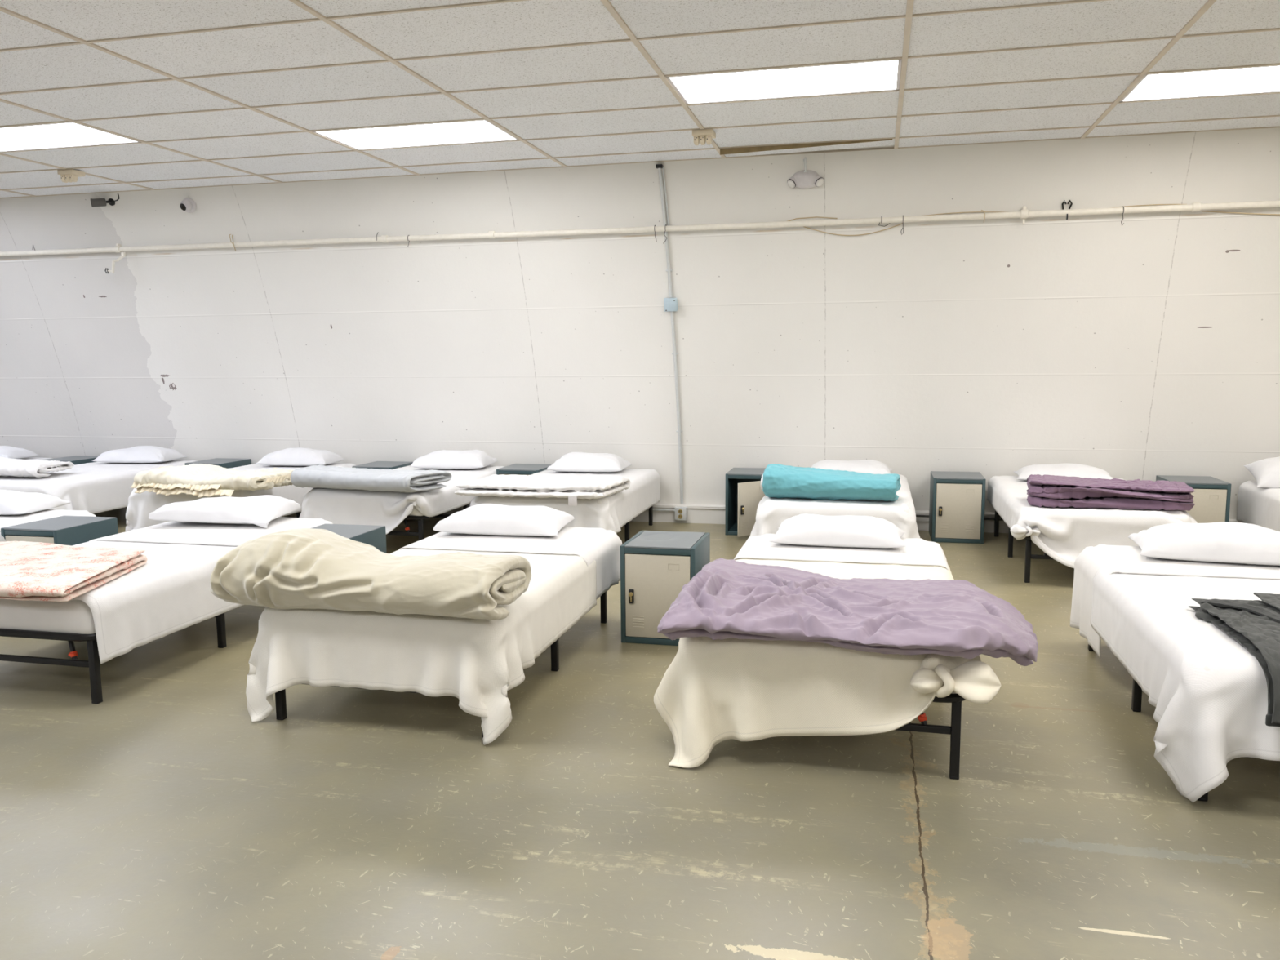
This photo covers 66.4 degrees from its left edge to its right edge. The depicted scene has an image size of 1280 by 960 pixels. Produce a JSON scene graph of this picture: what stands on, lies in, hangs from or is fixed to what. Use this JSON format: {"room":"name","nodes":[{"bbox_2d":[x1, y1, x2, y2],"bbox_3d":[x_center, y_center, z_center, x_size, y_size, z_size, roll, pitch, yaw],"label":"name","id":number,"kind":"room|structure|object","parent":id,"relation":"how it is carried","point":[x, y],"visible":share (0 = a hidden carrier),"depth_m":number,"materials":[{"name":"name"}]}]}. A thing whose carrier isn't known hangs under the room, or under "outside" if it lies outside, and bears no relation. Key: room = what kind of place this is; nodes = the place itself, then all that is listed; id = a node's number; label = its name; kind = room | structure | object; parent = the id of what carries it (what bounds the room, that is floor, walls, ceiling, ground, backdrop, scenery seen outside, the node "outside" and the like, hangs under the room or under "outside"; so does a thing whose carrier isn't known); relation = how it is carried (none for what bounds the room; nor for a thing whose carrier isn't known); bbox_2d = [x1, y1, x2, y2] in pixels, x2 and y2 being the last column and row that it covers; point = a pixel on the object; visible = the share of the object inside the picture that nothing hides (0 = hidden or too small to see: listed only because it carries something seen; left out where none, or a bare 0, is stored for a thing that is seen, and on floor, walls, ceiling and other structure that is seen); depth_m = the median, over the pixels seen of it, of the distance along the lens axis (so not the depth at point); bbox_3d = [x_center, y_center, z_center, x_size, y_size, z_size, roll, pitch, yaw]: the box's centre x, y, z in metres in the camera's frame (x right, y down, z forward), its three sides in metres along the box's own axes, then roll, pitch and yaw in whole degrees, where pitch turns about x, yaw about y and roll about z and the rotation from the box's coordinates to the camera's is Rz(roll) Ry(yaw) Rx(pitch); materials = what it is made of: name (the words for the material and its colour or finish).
{"room":"homeless shelter dormitory","nodes":[
{"label":"homeless shelter dormitory","id":0,"kind":"room"},
{"bbox_2d":[0,59,1279,519],"bbox_3d":[-1.056,-1.373,7.955,20.200,3.600,1.395,1,7,13],"label":"wall","id":1,"kind":"structure","parent":0,"point":[1147,347],"depth_m":7.85,"materials":[{"name":"white paint"}]},
{"bbox_2d":[90,193,119,207],"bbox_3d":[-4.606,-2.407,8.435,0.235,0.119,0.104,-2,7,-14],"label":"security camera","id":2,"kind":"object","parent":1,"relation":"attached to","point":[95,202],"visible":1,"depth_m":8.40,"materials":[{"name":"black plastic"}]},
{"bbox_2d":[179,196,196,213],"bbox_3d":[-3.836,-2.364,8.283,0.120,0.190,0.111,1,7,13],"label":"security camera","id":3,"kind":"object","parent":1,"relation":"attached to","point":[188,205],"visible":1,"depth_m":8.27,"materials":[{"name":"white plastic"}]},
{"bbox_2d":[0,200,1279,256],"bbox_3d":[-1.071,-1.978,7.839,20.160,0.081,0.085,1,7,13],"label":"pipe","id":4,"kind":"object","parent":1,"relation":"attached to","point":[1194,206],"visible":1,"depth_m":7.47,"materials":[{"name":"white metal"}]},
{"bbox_2d":[104,252,126,273],"bbox_3d":[-4.651,-1.925,8.678,0.195,0.184,0.052,0,7,5],"label":"outlet","id":5,"kind":"object","parent":4,"relation":"attached to","point":[122,254],"visible":1,"depth_m":8.66,"materials":[{"name":"beige paint"}]},
{"bbox_2d":[229,234,235,251],"bbox_3d":[-3.492,-2.037,8.387,0.031,0.156,0.067,-6,9,-37],"label":"tie","id":6,"kind":"object","parent":4,"relation":"attached to","point":[229,234],"visible":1,"depth_m":8.38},
{"bbox_2d":[787,216,902,235],"bbox_3d":[1.404,-1.888,7.287,1.073,0.144,0.050,1,7,11],"label":"cable","id":7,"kind":"object","parent":4,"relation":"hanging from","point":[815,216],"visible":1,"depth_m":7.28,"materials":[{"name":"beige metal"}]},
{"bbox_2d":[900,215,903,235],"bbox_3d":[1.907,-1.852,7.114,0.023,0.146,0.049,1,7,13],"label":"tie","id":8,"kind":"object","parent":4,"relation":"attached to","point":[903,215],"visible":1,"depth_m":7.10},
{"bbox_2d":[925,204,1183,215],"bbox_3d":[2.895,-1.900,6.905,1.750,0.030,0.016,1,7,13],"label":"cable","id":9,"kind":"object","parent":4,"relation":"attached to","point":[1150,204],"visible":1,"depth_m":6.98,"materials":[{"name":"beige metal"}]},
{"bbox_2d":[1062,200,1072,219],"bbox_3d":[2.993,-1.895,6.863,0.072,0.141,0.057,1,7,13],"label":"clamp","id":10,"kind":"object","parent":4,"relation":"attached to","point":[1064,202],"visible":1,"depth_m":6.86,"materials":[{"name":"grey metal"}]},
{"bbox_2d":[1201,210,1279,215],"bbox_3d":[4.629,-1.796,6.533,1.601,0.067,0.023,1,7,13],"label":"cable","id":11,"kind":"object","parent":4,"relation":"hanging from","point":[1202,211],"visible":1,"depth_m":6.65,"materials":[{"name":"beige metal"}]},
{"bbox_2d":[644,508,674,511],"bbox_3d":[-0.445,0.242,8.595,1.560,0.030,0.022,1,7,13],"label":"conduit","id":12,"kind":"object","parent":1,"relation":"attached to","point":[654,509],"visible":0.21,"depth_m":8.44,"materials":[{"name":"metal"}]},
{"bbox_2d":[655,164,683,503],"bbox_3d":[0.256,-1.074,7.863,0.056,2.676,0.877,1,7,13],"label":"conduit","id":13,"kind":"object","parent":1,"relation":"attached to","point":[659,166],"visible":0.99,"depth_m":7.88,"materials":[{"name":"metal"}]},
{"bbox_2d":[663,297,677,311],"bbox_3d":[0.245,-1.401,7.817,0.105,0.108,0.073,1,7,13],"label":"junction box","id":14,"kind":"object","parent":13,"relation":"attached to","point":[670,304],"visible":1,"depth_m":7.80,"materials":[{"name":"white metal"}]},
{"bbox_2d":[674,506,687,520],"bbox_3d":[0.353,0.288,8.407,0.105,0.115,0.072,1,7,13],"label":"power outlet","id":15,"kind":"object","parent":1,"relation":"attached to","point":[680,513],"visible":1,"depth_m":8.38,"materials":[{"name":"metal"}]},
{"bbox_2d":[786,157,824,188],"bbox_3d":[1.204,-2.230,7.114,0.269,0.204,0.124,1,7,15],"label":"emergency light","id":16,"kind":"object","parent":1,"relation":"attached to","point":[806,179],"visible":1,"depth_m":7.10,"materials":[{"name":"white plastic"}]},
{"bbox_2d":[720,138,892,155],"bbox_3d":[1.130,-2.286,6.719,1.169,0.040,0.010,1,7,13],"label":"trim","id":17,"kind":"structure","parent":1,"relation":"attached to","point":[746,149],"depth_m":6.75,"materials":[{"name":"beige metal"}]},
{"bbox_2d":[441,503,1241,533],"bbox_3d":[-0.901,0.261,8.755,20.200,0.158,0.080,1,7,13],"label":"baseboard","id":18,"kind":"structure","parent":1,"relation":"attached to","point":[696,513],"depth_m":8.38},
{"bbox_2d":[915,514,1004,520],"bbox_3d":[2.536,0.362,7.779,0.859,0.134,0.154,1,7,13],"label":"conduit","id":19,"kind":"object","parent":1,"relation":"attached to","point":[924,516],"visible":0.09,"depth_m":7.79,"materials":[{"name":"metal"}]},
{"bbox_2d":[1020,217,1026,224],"bbox_3d":[2.721,-1.907,6.964,0.040,0.175,0.074,-3,7,-17],"label":"bracket","id":20,"kind":"object","parent":1,"relation":"attached to","point":[1022,219],"visible":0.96,"depth_m":6.94,"materials":[{"name":"beige metal"}]},
{"bbox_2d":[0,506,1279,959],"bbox_3d":[-2.700,1.281,1.297,20.200,0.001,15.535,1,7,13],"label":"floor","id":21,"kind":"structure","parent":0,"point":[153,820],"depth_m":2.99,"materials":[{"name":"paint"}]},
{"bbox_2d":[0,515,118,546],"bbox_3d":[-3.355,0.493,5.682,0.375,0.494,0.476,1,7,13],"label":"locker","id":22,"kind":"object","parent":21,"relation":"on","point":[71,531],"visible":0.24,"depth_m":5.55,"materials":[{"name":"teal metal"}]},
{"bbox_2d":[42,455,97,465],"bbox_3d":[-5.489,0.035,9.499,0.375,0.494,0.476,1,7,13],"label":"locker","id":23,"kind":"object","parent":21,"relation":"on","point":[75,460],"visible":0.22,"depth_m":9.40,"materials":[{"name":"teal metal"}]},
{"bbox_2d":[0,598,226,703],"bbox_3d":[-2.486,0.584,5.021,0.983,0.462,1.882,1,7,13],"label":"bed","id":24,"kind":"object","parent":21,"relation":"on","point":[71,621],"visible":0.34,"depth_m":4.06,"materials":[{"name":"black metal"}]},
{"bbox_2d":[71,540,244,663],"bbox_3d":[-2.567,0.542,4.673,1.040,0.322,1.189,1,7,13],"label":"sheet","id":25,"kind":"object","parent":24,"relation":"on","point":[170,593],"visible":0.4,"depth_m":4.38,"materials":[{"name":"white fabric"}]},
{"bbox_2d":[0,541,147,602],"bbox_3d":[-2.686,0.391,4.311,1.121,0.083,0.837,1,7,13],"label":"quilt","id":26,"kind":"object","parent":25,"relation":"on","point":[29,571],"visible":1,"depth_m":4.19,"materials":[{"name":"fabric"}]},
{"bbox_2d":[88,516,333,546],"bbox_3d":[-2.364,0.398,5.515,1.041,0.259,0.847,1,7,13],"label":"sheet","id":27,"kind":"object","parent":24,"relation":"on","point":[171,532],"visible":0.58,"depth_m":5.39,"materials":[{"name":"white fabric"}]},
{"bbox_2d":[148,494,300,528],"bbox_3d":[-2.408,0.172,5.701,0.697,0.146,0.430,0,7,5],"label":"pillow","id":28,"kind":"object","parent":27,"relation":"on","point":[259,510],"visible":1,"depth_m":5.54,"materials":[{"name":"white fabric"}]},
{"bbox_2d":[184,457,251,468],"bbox_3d":[-3.924,0.069,9.126,0.375,0.494,0.476,1,7,13],"label":"locker","id":29,"kind":"object","parent":21,"relation":"on","point":[224,463],"visible":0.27,"depth_m":9.05,"materials":[{"name":"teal metal"}]},
{"bbox_2d":[296,511,301,517],"bbox_3d":[-3.268,0.182,8.304,0.983,0.462,1.772,1,7,13],"label":"bed","id":30,"kind":"object","parent":21,"relation":"on","point":[298,514],"visible":0.1,"depth_m":8.17,"materials":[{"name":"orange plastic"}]},
{"bbox_2d":[130,463,293,497],"bbox_3d":[-3.167,-0.010,7.404,1.208,0.203,0.650,1,7,13],"label":"duvet","id":31,"kind":"object","parent":30,"relation":"on","point":[202,480],"visible":0.94,"depth_m":7.24,"materials":[{"name":"beige fabric"}]},
{"bbox_2d":[125,462,355,531],"bbox_3d":[-3.276,0.173,8.271,1.145,0.480,1.823,1,7,13],"label":"sheet","id":32,"kind":"object","parent":30,"relation":"on","point":[140,506],"visible":0.23,"depth_m":7.52,"materials":[{"name":"white fabric"}]},
{"bbox_2d":[255,447,344,466],"bbox_3d":[-3.068,-0.215,8.848,0.656,0.158,0.409,1,7,8],"label":"pillow","id":33,"kind":"object","parent":32,"relation":"on","point":[296,456],"visible":0.96,"depth_m":8.69,"materials":[{"name":"white fabric"}]},
{"bbox_2d":[311,524,386,553],"bbox_3d":[-1.656,0.526,5.308,0.375,0.494,0.476,1,7,13],"label":"locker","id":34,"kind":"object","parent":21,"relation":"on","point":[374,535],"visible":0.16,"depth_m":5.37,"materials":[{"name":"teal metal"}]},
{"bbox_2d":[351,461,413,469],"bbox_3d":[-2.280,0.105,8.734,0.375,0.494,0.476,1,7,13],"label":"locker","id":35,"kind":"object","parent":21,"relation":"on","point":[376,464],"visible":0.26,"depth_m":8.64,"materials":[{"name":"teal metal"}]},
{"bbox_2d":[306,490,467,540],"bbox_3d":[-1.809,0.214,7.957,0.983,0.462,1.772,1,7,13],"label":"bed","id":36,"kind":"object","parent":21,"relation":"on","point":[415,514],"visible":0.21,"depth_m":7.05,"materials":[{"name":"black metal"}]},
{"bbox_2d":[299,465,503,534],"bbox_3d":[-1.848,0.210,7.905,1.097,0.475,1.880,1,7,13],"label":"sheet","id":37,"kind":"object","parent":36,"relation":"on","point":[388,509],"visible":0.43,"depth_m":7.11,"materials":[{"name":"white fabric"}]},
{"bbox_2d":[290,464,451,492],"bbox_3d":[-1.992,-0.008,7.164,1.153,0.155,0.463,2,8,20],"label":"comforter","id":38,"kind":"object","parent":37,"relation":"on","point":[320,476],"visible":1,"depth_m":7.00,"materials":[{"name":"white fabric"}]},
{"bbox_2d":[410,449,497,468],"bbox_3d":[-1.617,-0.184,8.512,0.656,0.156,0.430,1,7,8],"label":"pillow","id":39,"kind":"object","parent":37,"relation":"on","point":[442,459],"visible":1,"depth_m":8.35,"materials":[{"name":"white fabric"}]},
{"bbox_2d":[275,591,607,737],"bbox_3d":[-0.794,0.621,4.618,0.983,0.462,1.882,1,7,13],"label":"bed","id":40,"kind":"object","parent":21,"relation":"on","point":[280,696],"visible":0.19,"depth_m":4.44,"materials":[{"name":"black metal"}]},
{"bbox_2d":[245,547,596,745],"bbox_3d":[-0.884,0.649,4.296,1.128,0.474,1.402,1,7,13],"label":"sheet","id":41,"kind":"object","parent":40,"relation":"on","point":[476,662],"visible":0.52,"depth_m":3.72,"materials":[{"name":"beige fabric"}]},
{"bbox_2d":[209,528,531,620],"bbox_3d":[-1.040,0.349,3.761,1.196,0.302,0.492,1,7,13],"label":"comforter","id":42,"kind":"object","parent":41,"relation":"on","point":[298,568],"visible":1,"depth_m":3.61,"materials":[{"name":"beige fabric"}]},
{"bbox_2d":[398,526,622,599],"bbox_3d":[-0.661,0.440,5.172,1.043,0.286,0.727,1,7,13],"label":"sheet","id":43,"kind":"object","parent":40,"relation":"on","point":[603,544],"visible":0.71,"depth_m":5.03,"materials":[{"name":"white fabric"}]},
{"bbox_2d":[433,503,574,536],"bbox_3d":[-0.731,0.207,5.322,0.676,0.150,0.409,1,7,8],"label":"pillow","id":44,"kind":"object","parent":43,"relation":"on","point":[482,518],"visible":1,"depth_m":5.17,"materials":[{"name":"white fabric"}]},
{"bbox_2d":[496,463,551,475],"bbox_3d":[-0.977,0.133,8.423,0.375,0.494,0.476,1,7,13],"label":"locker","id":45,"kind":"object","parent":21,"relation":"on","point":[527,469],"visible":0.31,"depth_m":8.24,"materials":[{"name":"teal metal"}]},
{"bbox_2d":[474,495,653,542],"bbox_3d":[-0.516,0.242,7.648,0.983,0.462,1.772,1,7,13],"label":"bed","id":46,"kind":"object","parent":21,"relation":"on","point":[478,498],"visible":0.11,"depth_m":7.52,"materials":[{"name":"black metal"}]},
{"bbox_2d":[470,468,660,533],"bbox_3d":[-0.549,0.235,7.618,1.172,0.478,1.871,1,7,13],"label":"sheet","id":47,"kind":"object","parent":46,"relation":"on","point":[616,509],"visible":0.35,"depth_m":6.94,"materials":[{"name":"white fabric"}]},
{"bbox_2d":[453,473,630,506],"bbox_3d":[-0.676,0.054,6.929,1.097,0.144,0.654,2,7,16],"label":"comforter","id":48,"kind":"object","parent":47,"relation":"on","point":[573,488],"visible":1,"depth_m":6.73,"materials":[{"name":"white fabric"}]},
{"bbox_2d":[546,452,631,471],"bbox_3d":[-0.418,-0.155,8.196,0.635,0.157,0.430,1,7,10],"label":"pillow","id":49,"kind":"object","parent":47,"relation":"on","point":[571,461],"visible":1,"depth_m":8.03,"materials":[{"name":"white fabric"}]},
{"bbox_2d":[620,530,710,645],"bbox_3d":[0.135,0.547,5.024,0.375,0.493,0.476,1,7,13],"label":"locker","id":50,"kind":"object","parent":21,"relation":"on","point":[655,566],"visible":0.81,"depth_m":4.84,"materials":[{"name":"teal metal"}]},
{"bbox_2d":[724,467,765,537],"bbox_3d":[0.887,0.187,7.866,0.375,0.494,0.696,1,7,13],"label":"locker","id":51,"kind":"object","parent":21,"relation":"on","point":[744,492],"visible":0.68,"depth_m":7.74,"materials":[{"name":"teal metal"}]},
{"bbox_2d":[896,691,965,779],"bbox_3d":[0.840,0.656,4.228,0.983,0.462,1.882,1,7,13],"label":"bed","id":52,"kind":"object","parent":21,"relation":"on","point":[954,731],"visible":0.13,"depth_m":3.27,"materials":[{"name":"black metal"}]},
{"bbox_2d":[653,558,1001,768],"bbox_3d":[0.726,0.676,3.935,1.203,0.488,1.644,1,7,13],"label":"sheet","id":53,"kind":"object","parent":52,"relation":"on","point":[712,692],"visible":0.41,"depth_m":3.34,"materials":[{"name":"beige fabric"}]},
{"bbox_2d":[657,557,1038,666],"bbox_3d":[0.769,0.458,3.584,1.246,0.226,1.018,1,7,13],"label":"duvet","id":54,"kind":"object","parent":53,"relation":"on","point":[731,598],"visible":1,"depth_m":3.29,"materials":[{"name":"purple fabric"}]},
{"bbox_2d":[733,533,949,569],"bbox_3d":[0.984,0.458,4.819,1.040,0.259,0.647,1,7,13],"label":"sheet","id":55,"kind":"object","parent":52,"relation":"on","point":[917,551],"visible":0.52,"depth_m":4.67,"materials":[{"name":"white fabric"}]},
{"bbox_2d":[768,513,906,547],"bbox_3d":[1.000,0.247,4.930,0.656,0.142,0.389,1,7,15],"label":"pillow","id":56,"kind":"object","parent":55,"relation":"on","point":[803,529],"visible":1,"depth_m":4.80,"materials":[{"name":"white fabric"}]},
{"bbox_2d":[928,471,986,543],"bbox_3d":[2.458,0.207,7.604,0.375,0.494,0.476,1,7,13],"label":"locker","id":57,"kind":"object","parent":21,"relation":"on","point":[957,499],"visible":0.98,"depth_m":7.41,"materials":[{"name":"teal metal"}]},
{"bbox_2d":[994,510,1191,582],"bbox_3d":[3.039,0.319,6.801,0.983,0.462,1.772,1,7,13],"label":"bed","id":58,"kind":"object","parent":21,"relation":"on","point":[1184,517],"visible":0.2,"depth_m":6.10,"materials":[{"name":"black metal"}]},
{"bbox_2d":[986,475,1197,568],"bbox_3d":[3.033,0.315,6.739,1.164,0.476,1.881,1,7,13],"label":"sheet","id":59,"kind":"object","parent":58,"relation":"on","point":[1062,533],"visible":0.38,"depth_m":5.96,"materials":[{"name":"white fabric"}]},
{"bbox_2d":[1013,463,1113,479],"bbox_3d":[3.178,-0.060,7.351,0.676,0.120,0.430,2,7,18],"label":"pillow","id":60,"kind":"object","parent":59,"relation":"on","point":[1082,471],"visible":0.6,"depth_m":7.23,"materials":[{"name":"white fabric"}]},
{"bbox_2d":[1026,474,1195,511],"bbox_3d":[2.938,0.072,6.149,0.988,0.173,0.493,1,7,13],"label":"quilt","id":61,"kind":"object","parent":59,"relation":"on","point":[1046,491],"visible":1,"depth_m":5.99,"materials":[{"name":"purple fabric"}]},
{"bbox_2d":[1088,644,1256,801],"bbox_3d":[2.420,0.690,3.851,0.983,0.462,1.882,1,7,13],"label":"bed","id":62,"kind":"object","parent":21,"relation":"on","point":[1136,699],"visible":0.12,"depth_m":3.88,"materials":[{"name":"black metal"}]},
{"bbox_2d":[1070,544,1279,657],"bbox_3d":[2.567,0.565,4.451,1.039,0.410,0.648,1,7,13],"label":"sheet","id":63,"kind":"object","parent":62,"relation":"on","point":[1126,559],"visible":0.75,"depth_m":4.42,"materials":[{"name":"white fabric"}]},
{"bbox_2d":[1128,521,1279,565],"bbox_3d":[2.671,0.279,4.500,0.717,0.157,0.450,2,8,20],"label":"pillow","id":64,"kind":"object","parent":63,"relation":"on","point":[1228,542],"visible":1,"depth_m":4.38,"materials":[{"name":"white fabric"}]},
{"bbox_2d":[1090,567,1279,802],"bbox_3d":[2.354,0.713,3.578,1.169,0.478,1.479,1,7,13],"label":"sheet","id":65,"kind":"object","parent":62,"relation":"on","point":[1206,720],"visible":0.84,"depth_m":3.15,"materials":[{"name":"white fabric"}]},
{"bbox_2d":[1188,592,1279,726],"bbox_3d":[2.232,0.585,3.178,0.709,0.292,0.855,2,8,21],"label":"sheet","id":66,"kind":"object","parent":62,"relation":"on","point":[1255,624],"visible":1,"depth_m":3.24,"materials":[{"name":"grey fabric"}]},
{"bbox_2d":[1155,475,1231,523],"bbox_3d":[4.066,0.242,7.221,0.375,0.494,0.476,1,7,13],"label":"locker","id":67,"kind":"object","parent":21,"relation":"on","point":[1211,499],"visible":0.2,"depth_m":7.00,"materials":[{"name":"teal metal"}]},
{"bbox_3d":[-4.110,0.549,5.408,0.983,0.462,1.882,1,7,13],"label":"bed","id":68,"kind":"object","parent":21,"relation":"on","visible":0},
{"bbox_2d":[0,531,33,542],"bbox_3d":[-4.177,0.572,5.130,1.145,0.475,1.422,1,7,13],"label":"sheet","id":69,"kind":"object","parent":68,"relation":"on","point":[2,538],"visible":0.06,"depth_m":5.49,"materials":[{"name":"white fabric"}]},
{"bbox_2d":[0,509,95,537],"bbox_3d":[-3.971,0.353,5.975,1.045,0.260,0.698,1,7,13],"label":"sheet","id":70,"kind":"object","parent":68,"relation":"on","point":[5,520],"visible":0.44,"depth_m":6.01,"materials":[{"name":"white fabric"}]},
{"bbox_2d":[0,489,71,515],"bbox_3d":[-4.052,0.131,6.176,0.676,0.145,0.430,0,7,7],"label":"pillow","id":71,"kind":"object","parent":70,"relation":"on","point":[11,502],"visible":1,"depth_m":6.06,"materials":[{"name":"white fabric"}]},
{"bbox_3d":[-4.873,0.148,8.687,0.983,0.462,1.772,1,7,13],"label":"bed","id":72,"kind":"object","parent":21,"relation":"on","visible":0},
{"bbox_2d":[0,460,197,513],"bbox_3d":[-4.896,0.140,8.658,1.177,0.476,1.844,1,7,13],"label":"sheet","id":73,"kind":"object","parent":72,"relation":"on","point":[94,487],"visible":0.6,"depth_m":8.13,"materials":[{"name":"white fabric"}]},
{"bbox_2d":[0,456,74,478],"bbox_3d":[-5.326,-0.117,8.220,1.082,0.168,0.505,1,7,13],"label":"duvet","id":74,"kind":"object","parent":73,"relation":"on","point":[8,466],"visible":1,"depth_m":7.99,"materials":[{"name":"white fabric"}]},
{"bbox_2d":[91,445,186,462],"bbox_3d":[-4.714,-0.246,9.231,0.697,0.151,0.430,0,7,7],"label":"pillow","id":75,"kind":"object","parent":73,"relation":"on","point":[139,454],"visible":1,"depth_m":9.07,"materials":[{"name":"white fabric"}]},
{"bbox_3d":[-6.497,0.113,9.074,0.983,0.462,1.772,1,7,13],"label":"bed","id":76,"kind":"object","parent":21,"relation":"on","visible":0},
{"bbox_2d":[22,457,53,460],"bbox_3d":[-6.520,0.105,9.045,1.177,0.477,1.840,1,7,13],"label":"sheet","id":77,"kind":"object","parent":76,"relation":"on","point":[27,458],"visible":0.18,"depth_m":9.72,"materials":[{"name":"white fabric"}]},
{"bbox_2d":[0,445,38,458],"bbox_3d":[-6.319,-0.266,9.574,0.635,0.131,0.409,1,7,8],"label":"pillow","id":78,"kind":"object","parent":77,"relation":"on","point":[7,451],"visible":0.77,"depth_m":9.52,"materials":[{"name":"white fabric"}]},
{"bbox_2d":[0,0,1279,197],"bbox_3d":[-2.723,-1.566,0.944,20.200,0.001,13.807,1,7,13],"label":"ceiling","id":79,"kind":"structure","parent":0,"point":[531,23],"depth_m":5.01,"materials":[{"name":"white tile"}]},
{"bbox_2d":[0,122,138,151],"bbox_3d":[-3.963,-2.256,6.370,1.189,0.060,0.580,1,7,13],"label":"ceiling light","id":80,"kind":"object","parent":79,"relation":"attached to","point":[65,135],"visible":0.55,"depth_m":6.38,"materials":[{"name":"white plastic"}]},
{"bbox_2d":[57,168,85,182],"bbox_3d":[-4.331,-2.311,7.458,0.135,0.086,0.130,1,7,13],"label":"power outlet","id":81,"kind":"object","parent":79,"relation":"attached to","point":[67,175],"visible":1,"depth_m":7.42,"materials":[{"name":"beige plastic"}]},
{"bbox_2d":[60,174,67,182],"bbox_3d":[-4.380,-2.294,7.450,0.032,0.054,0.052,1,7,13],"label":"socket","id":82,"kind":"object","parent":81,"relation":"attached to","point":[64,177],"depth_m":7.43,"materials":[{"name":"plastic"}]},
{"bbox_2d":[65,174,71,182],"bbox_3d":[-4.341,-2.293,7.441,0.032,0.054,0.052,1,7,13],"label":"socket","id":83,"kind":"object","parent":81,"relation":"attached to","point":[68,177],"depth_m":7.42,"materials":[{"name":"plastic"}]},
{"bbox_2d":[69,173,77,182],"bbox_3d":[-4.302,-2.292,7.432,0.032,0.054,0.052,1,7,13],"label":"socket","id":84,"kind":"object","parent":81,"relation":"attached to","point":[73,177],"depth_m":7.42,"materials":[{"name":"plastic"}]},
{"bbox_2d":[312,120,519,150],"bbox_3d":[-1.450,-2.279,6.393,1.189,0.060,0.580,1,7,13],"label":"ceiling light","id":85,"kind":"object","parent":79,"relation":"attached to","point":[480,131],"visible":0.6,"depth_m":6.40,"materials":[{"name":"white plastic"}]},
{"bbox_2d":[0,0,1279,198],"bbox_3d":[-2.723,-1.567,0.943,20.200,0.017,13.803,1,7,13],"label":"grid","id":86,"kind":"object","parent":79,"relation":"attached to","point":[606,3],"depth_m":5.34,"materials":[{"name":"metal"}]},
{"bbox_2d":[692,128,715,145],"bbox_3d":[0.414,-2.209,6.327,0.135,0.086,0.130,1,7,13],"label":"power outlet","id":87,"kind":"object","parent":79,"relation":"attached to","point":[700,135],"visible":1,"depth_m":6.28,"materials":[{"name":"beige plastic"}]},
{"bbox_2d":[693,135,699,145],"bbox_3d":[0.365,-2.191,6.319,0.032,0.054,0.052,1,7,13],"label":"socket","id":88,"kind":"object","parent":87,"relation":"attached to","point":[696,138],"depth_m":6.30,"materials":[{"name":"plastic"}]},
{"bbox_2d":[699,135,705,145],"bbox_3d":[0.404,-2.190,6.310,0.032,0.054,0.052,1,7,13],"label":"socket","id":89,"kind":"object","parent":87,"relation":"attached to","point":[702,138],"depth_m":6.29,"materials":[{"name":"plastic"}]},
{"bbox_2d":[706,134,711,144],"bbox_3d":[0.443,-2.189,6.301,0.032,0.054,0.052,1,7,13],"label":"socket","id":90,"kind":"object","parent":87,"relation":"attached to","point":[708,137],"depth_m":6.28,"materials":[{"name":"plastic"}]},
{"bbox_2d":[666,58,902,104],"bbox_3d":[0.779,-2.154,5.240,1.189,0.060,0.580,1,7,13],"label":"ceiling light","id":91,"kind":"object","parent":79,"relation":"attached to","point":[882,75],"visible":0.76,"depth_m":5.24,"materials":[{"name":"white plastic"}]},
{"bbox_2d":[1120,65,1279,102],"bbox_3d":[3.293,-2.177,5.263,1.189,0.060,0.580,1,7,13],"label":"ceiling light","id":92,"kind":"object","parent":79,"relation":"attached to","point":[1264,79],"visible":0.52,"depth_m":5.33,"materials":[{"name":"white plastic"}]},
{"bbox_3d":[1.458,0.285,7.178,0.983,0.462,1.772,1,7,13],"label":"bed","id":93,"kind":"object","parent":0,"visible":0},
{"bbox_2d":[749,473,919,537],"bbox_3d":[1.450,0.280,7.115,1.225,0.477,1.912,1,7,13],"label":"sheet","id":94,"kind":"object","parent":93,"relation":"on","point":[769,518],"visible":0.29,"depth_m":6.35,"materials":[{"name":"white fabric"}]},
{"bbox_2d":[760,463,901,501],"bbox_3d":[1.248,0.017,6.484,0.913,0.234,0.382,2,7,19],"label":"comforter","id":95,"kind":"object","parent":94,"relation":"on","point":[777,480],"visible":1,"depth_m":6.36,"materials":[{"name":"teal fabric"}]},
{"bbox_2d":[810,459,892,474],"bbox_3d":[1.656,-0.095,7.714,0.656,0.125,0.409,1,7,13],"label":"pillow","id":96,"kind":"object","parent":94,"relation":"on","point":[866,466],"visible":0.54,"depth_m":7.57,"materials":[{"name":"white fabric"}]},
{"bbox_3d":[4.765,0.356,6.389,0.983,0.462,1.772,1,7,13],"label":"bed","id":97,"kind":"object","parent":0,"visible":0},
{"bbox_2d":[1236,480,1279,531],"bbox_3d":[4.757,0.348,6.356,1.144,0.478,1.821,1,7,13],"label":"sheet","id":98,"kind":"object","parent":97,"relation":"on","point":[1260,506],"visible":0.77,"depth_m":6.92,"materials":[{"name":"white fabric"}]},
{"bbox_2d":[1243,456,1279,488],"bbox_3d":[4.711,-0.057,6.951,0.656,0.208,0.417,2,7,19],"label":"pillow","id":99,"kind":"object","parent":98,"relation":"on","point":[1266,472],"visible":1,"depth_m":6.91,"materials":[{"name":"white fabric"}]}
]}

